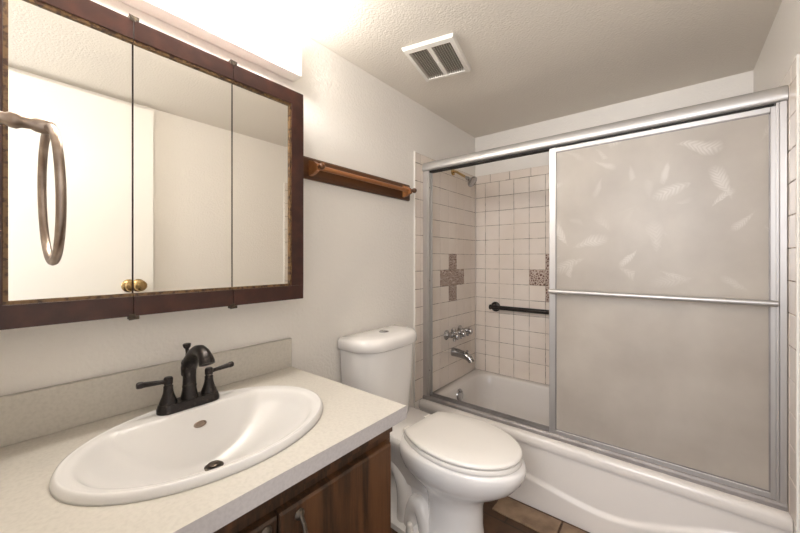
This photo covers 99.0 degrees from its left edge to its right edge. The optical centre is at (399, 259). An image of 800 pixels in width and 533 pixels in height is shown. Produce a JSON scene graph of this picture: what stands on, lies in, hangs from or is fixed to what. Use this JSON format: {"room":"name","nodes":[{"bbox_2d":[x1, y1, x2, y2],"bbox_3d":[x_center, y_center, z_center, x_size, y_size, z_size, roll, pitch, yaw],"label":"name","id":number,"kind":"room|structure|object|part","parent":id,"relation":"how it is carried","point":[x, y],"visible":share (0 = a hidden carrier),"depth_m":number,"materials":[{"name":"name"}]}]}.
{"room":"bathroom","nodes":[
{"label":"bathroom","id":0,"kind":"room"},
{"bbox_2d":[0,0,474,409],"bbox_3d":[-0.223,0.125,1.739,0.108,2.150,2.670,0,0,39],"label":"wall","id":1,"kind":"structure","parent":0,"point":[358,246],"depth_m":1.60,"materials":[{"name":"white paint"}]},
{"bbox_2d":[0,338,291,447],"bbox_3d":[-0.696,0.373,1.061,0.019,0.114,0.814,0,0,39],"label":"backsplash","id":2,"kind":"structure","parent":1,"relation":"attached to","point":[26,415],"depth_m":0.93,"materials":[{"name":"laminate"}]},
{"bbox_2d":[0,0,303,329],"bbox_3d":[-0.663,-0.243,1.035,0.103,0.806,0.810,0,0,39],"label":"medicine cabinet","id":3,"kind":"object","parent":1,"relation":"attached to","point":[184,162],"visible":1,"depth_m":0.92,"materials":[{"name":"brown wood"}]},
{"bbox_3d":[-0.800,-0.243,0.803,0.021,0.786,0.277,0,0,38],"label":"door","id":4,"kind":"part","parent":3,"relation":"part of","materials":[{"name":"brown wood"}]},
{"bbox_2d":[8,0,131,300],"bbox_3d":[-0.787,-0.243,0.825,0.009,0.682,0.225,0,0,38],"label":"mirror","id":5,"kind":"object","parent":3,"relation":"on","point":[71,68],"depth_m":0.82,"materials":[{"name":"silver metal"}]},
{"bbox_2d":[133,44,230,292],"bbox_3d":[-0.635,-0.243,1.018,0.009,0.682,0.258,0,0,39],"label":"mirror","id":6,"kind":"object","parent":3,"relation":"on","point":[182,103],"depth_m":1.00,"materials":[{"name":"silver metal"}]},
{"bbox_3d":[-0.632,-0.243,1.015,0.021,0.786,0.261,0,0,39],"label":"door","id":7,"kind":"part","parent":3,"relation":"part of","materials":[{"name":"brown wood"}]},
{"bbox_2d":[231,84,288,286],"bbox_3d":[-0.483,-0.243,1.206,0.009,0.682,0.216,0,0,39],"label":"mirror","id":8,"kind":"object","parent":3,"relation":"on","point":[259,115],"depth_m":1.19,"materials":[{"name":"silver metal"}]},
{"bbox_3d":[-0.465,-0.243,1.222,0.021,0.786,0.268,0,0,39],"label":"door","id":9,"kind":"part","parent":3,"relation":"part of","materials":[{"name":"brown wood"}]},
{"bbox_2d":[119,0,301,80],"bbox_3d":[-0.635,-0.791,1.028,0.155,0.133,0.825,0,0,39],"label":"vanity light","id":10,"kind":"object","parent":1,"relation":"attached to","point":[220,23],"visible":1,"depth_m":1.15,"materials":[{"name":"white plastic"}]},
{"bbox_2d":[303,156,416,200],"bbox_3d":[-0.155,-0.386,1.664,0.106,0.092,0.769,0,0,39],"label":"towel rail","id":11,"kind":"object","parent":1,"relation":"attached to","point":[313,169],"visible":0.99,"depth_m":1.62,"materials":[{"name":"brown wood"}]},
{"bbox_3d":[-0.152,-0.386,1.670,0.021,0.021,0.627,0,0,39],"label":"rod","id":12,"kind":"part","parent":11,"relation":"part of","materials":[{"name":"brown wood"}]},
{"bbox_2d":[414,151,414,407],"bbox_3d":[0.086,0.277,2.043,0.008,1.846,0.008,0,0,39],"label":"trim","id":13,"kind":"structure","parent":1,"relation":"attached to","point":[414,151],"depth_m":2.04,"materials":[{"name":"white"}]},
{"bbox_2d":[444,325,472,341],"bbox_3d":[0.409,0.511,2.362,0.096,0.074,0.254,0,0,39],"label":"valves","id":14,"kind":"object","parent":1,"relation":"attached to","point":[461,332],"visible":1,"depth_m":2.33,"materials":[{"name":"silver metal"}]},
{"bbox_3d":[0.368,0.518,2.276,0.052,0.060,0.064,0,0,39],"label":"handle","id":15,"kind":"part","parent":14,"relation":"part of","materials":[{"name":"silver metal"}]},
{"bbox_3d":[0.426,0.516,2.348,0.052,0.060,0.064,0,0,39],"label":"handle","id":16,"kind":"part","parent":14,"relation":"part of","materials":[{"name":"silver metal"}]},
{"bbox_3d":[0.485,0.514,2.421,0.052,0.060,0.064,0,0,39],"label":"handle","id":17,"kind":"part","parent":14,"relation":"part of","materials":[{"name":"silver metal"}]},
{"bbox_2d":[451,347,473,362],"bbox_3d":[0.432,0.657,2.337,0.163,0.085,0.060,0,0,39],"label":"tub spout","id":18,"kind":"object","parent":1,"relation":"attached to","point":[455,352],"visible":1,"depth_m":2.32,"materials":[{"name":"silver metal"}]},
{"bbox_2d":[451,169,476,186],"bbox_3d":[0.438,-0.563,2.333,0.178,0.150,0.077,0,0,39],"label":"shower head","id":19,"kind":"object","parent":1,"relation":"attached to","point":[471,181],"visible":0.94,"depth_m":2.30},
{"bbox_3d":[0.413,-0.584,2.353,0.110,0.072,0.017,0,0,39],"label":"shower arm","id":20,"kind":"part","parent":19,"relation":"part of","materials":[{"name":"gold metal"}]},
{"bbox_2d":[422,85,787,511],"bbox_3d":[0.742,0.130,1.649,1.506,1.451,0.062,0,0,39],"label":"shower door frame","id":21,"kind":"object","parent":1,"relation":"attached to","point":[778,96],"visible":0.88,"depth_m":1.36,"materials":[{"name":"grey metal"}]},
{"bbox_2d":[548,106,778,499],"bbox_3d":[1.004,0.153,1.404,0.752,1.376,0.059,0,0,39],"label":"sliding shower door","id":22,"kind":"structure","parent":21,"relation":"attached to","point":[663,303],"depth_m":1.36,"materials":[{"name":"glass"}]},
{"bbox_2d":[391,496,589,532],"bbox_3d":[0.407,1.250,1.232,1.724,0.100,2.670,0,0,39],"label":"floor","id":23,"kind":"structure","parent":0,"point":[493,521],"depth_m":1.55,"materials":[{"name":"brown wood"}]},
{"bbox_2d":[213,427,391,532],"bbox_3d":[-0.474,0.834,0.876,0.597,0.732,0.802,0,0,39],"label":"vanity cabinet","id":24,"kind":"object","parent":23,"relation":"on","point":[352,493],"visible":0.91,"depth_m":0.85,"materials":[{"name":"brown wood"}]},
{"bbox_2d":[0,338,406,532],"bbox_3d":[-0.469,0.392,0.878,0.601,0.152,0.814,0,0,39],"label":"countertop","id":25,"kind":"structure","parent":24,"relation":"on","point":[40,427],"depth_m":0.80,"materials":[{"name":"laminate"}]},
{"bbox_2d":[49,385,322,505],"bbox_3d":[-0.466,0.480,0.860,0.448,0.137,0.593,0,0,39],"label":"sink","id":26,"kind":"object","parent":25,"relation":"in","point":[148,456],"visible":0.82,"depth_m":0.86,"materials":[{"name":"white ceramic"}]},
{"bbox_2d":[136,343,233,415],"bbox_3d":[-0.588,0.322,0.972,0.194,0.182,0.193,0,0,-2],"label":"bathroom faucet","id":27,"kind":"object","parent":26,"relation":"on","point":[200,355],"visible":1,"depth_m":0.95,"materials":[{"name":"black metal"}]},
{"bbox_3d":[-0.656,0.327,0.902,0.017,0.020,0.066,0,0,39],"label":"lever","id":28,"kind":"part","parent":27,"relation":"part of","materials":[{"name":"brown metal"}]},
{"bbox_3d":[-0.631,0.356,0.932,0.043,0.073,0.043,0,0,39],"label":"handle","id":29,"kind":"part","parent":27,"relation":"part of","materials":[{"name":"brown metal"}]},
{"bbox_3d":[-0.612,0.267,0.983,0.024,0.054,0.021,0,0,39],"label":"lift rod","id":30,"kind":"part","parent":27,"relation":"part of","materials":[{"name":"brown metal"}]},
{"bbox_3d":[-0.599,0.402,0.972,0.055,0.022,0.159,0,0,39],"label":"plate","id":31,"kind":"part","parent":27,"relation":"part of","materials":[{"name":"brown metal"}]},
{"bbox_3d":[-0.556,0.312,0.938,0.163,0.161,0.045,0,0,39],"label":"spout","id":32,"kind":"part","parent":27,"relation":"part of","materials":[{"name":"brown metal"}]},
{"bbox_3d":[-0.566,0.356,1.013,0.043,0.073,0.043,0,0,39],"label":"handle","id":33,"kind":"part","parent":27,"relation":"part of","materials":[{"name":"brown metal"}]},
{"bbox_3d":[-0.541,0.327,1.042,0.017,0.020,0.066,0,0,39],"label":"lever","id":34,"kind":"part","parent":27,"relation":"part of","materials":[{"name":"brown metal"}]},
{"bbox_3d":[-0.388,0.811,0.575,0.018,0.547,0.390,0,0,39],"label":"door","id":35,"kind":"part","parent":24,"relation":"part of","materials":[{"name":"brown wood"}]},
{"bbox_3d":[-0.262,0.610,0.691,0.035,0.125,0.025,0,0,39],"label":"pull handle","id":36,"kind":"part","parent":24,"relation":"part of","materials":[{"name":"grey metal"}]},
{"bbox_3d":[-0.212,0.618,0.753,0.035,0.125,0.025,0,0,39],"label":"pull handle","id":37,"kind":"part","parent":24,"relation":"part of","materials":[{"name":"grey metal"}]},
{"bbox_3d":[-0.147,0.811,0.874,0.018,0.547,0.366,0,0,39],"label":"door","id":38,"kind":"part","parent":24,"relation":"part of","materials":[{"name":"brown wood"}]},
{"bbox_2d":[338,324,525,532],"bbox_3d":[0.150,0.775,1.496,0.779,0.853,0.425,0,0,39],"label":"toilet","id":39,"kind":"object","parent":23,"relation":"on","point":[445,466],"visible":0.94,"depth_m":1.45,"materials":[{"name":"white ceramic"}]},
{"bbox_3d":[-0.079,0.597,1.675,0.192,0.384,0.392,0,0,39],"label":"tank","id":40,"kind":"part","parent":39,"relation":"part of","materials":[{"name":"white ceramic"}]},
{"bbox_3d":[-0.075,0.384,1.671,0.210,0.061,0.415,0,0,39],"label":"tank lid","id":41,"kind":"part","parent":39,"relation":"part of","materials":[{"name":"white ceramic"}]},
{"bbox_3d":[0.268,0.767,1.425,0.472,0.020,0.368,0,0,39],"label":"seat","id":42,"kind":"part","parent":39,"relation":"part of","materials":[{"name":"white plastic"}]},
{"bbox_3d":[0.269,0.744,1.424,0.470,0.020,0.370,0,0,39],"label":"lid","id":43,"kind":"part","parent":39,"relation":"part of","materials":[{"name":"white plastic"}]},
{"bbox_2d":[492,497,585,532],"bbox_3d":[0.702,1.196,1.506,0.574,0.008,0.125,0,0,39],"label":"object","id":44,"kind":"structure","parent":23,"relation":"on","point":[540,522],"depth_m":1.58,"materials":[{"name":"brown wood"}]},
{"bbox_2d":[419,369,793,532],"bbox_3d":[0.942,1.026,1.898,1.522,0.343,0.759,0,0,39],"label":"bathtub","id":45,"kind":"object","parent":23,"relation":"on","point":[590,491],"visible":0.59,"depth_m":1.50,"materials":[{"name":"white ceramic"}]},
{"bbox_3d":[0.407,0.912,2.298,0.034,0.081,0.082,0,0,39],"label":"overflow plate","id":46,"kind":"part","parent":45,"relation":"part of","materials":[{"name":"silver metal"}]},
{"bbox_2d":[249,0,781,137],"bbox_3d":[0.407,-1.000,1.232,1.724,0.100,2.670,0,0,39],"label":"ceiling","id":47,"kind":"structure","parent":0,"point":[530,61],"depth_m":1.51,"materials":[{"name":"beige paint"}]},
{"bbox_2d":[402,33,470,81],"bbox_3d":[0.181,-0.939,1.621,0.242,0.021,0.306,0,0,26],"label":"ceiling vent","id":48,"kind":"object","parent":47,"relation":"in","point":[440,57],"visible":1,"depth_m":1.59,"materials":[{"name":"white plastic"}]},
{"bbox_2d":[475,71,752,384],"bbox_3d":[1.210,0.125,2.230,1.524,2.150,0.108,0,0,39],"label":"wall","id":49,"kind":"structure","parent":0,"point":[512,195],"depth_m":2.44,"materials":[{"name":"beige tile"}]},
{"bbox_2d":[489,302,548,314],"bbox_3d":[0.961,0.352,2.322,0.749,0.074,0.063,0,0,39],"label":"grab bar","id":50,"kind":"object","parent":49,"relation":"attached to","point":[495,306],"visible":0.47,"depth_m":2.41,"materials":[{"name":"black metal"}]},
{"bbox_2d":[753,0,799,532],"bbox_3d":[1.036,0.125,0.726,0.108,2.150,2.670,0,0,39],"label":"wall","id":51,"kind":"structure","parent":0,"point":[775,66],"depth_m":1.15,"materials":[{"name":"white paint"}]},
{"bbox_2d":[796,54,799,532],"bbox_3d":[1.255,0.277,1.078,0.008,1.846,0.008,0,0,39],"label":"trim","id":52,"kind":"structure","parent":51,"relation":"attached to","point":[797,55],"depth_m":1.07,"materials":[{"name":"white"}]},
{"bbox_3d":[-0.399,0.125,0.231,1.524,2.150,0.100,0,0,39],"label":"wall","id":53,"kind":"structure","parent":0,"visible":0},
{"bbox_2d":[0,111,66,265],"bbox_3d":[-0.444,-0.089,0.386,0.169,0.192,0.083,0,0,39],"label":"towel ring","id":54,"kind":"object","parent":53,"relation":"attached to","point":[48,129],"visible":1,"depth_m":0.39,"materials":[{"name":"silver metal"}]},
{"bbox_3d":[-0.445,-0.159,0.385,0.052,0.052,0.082,0,0,39],"label":"post","id":55,"kind":"part","parent":54,"relation":"part of","materials":[{"name":"brown metal"}]}
]}

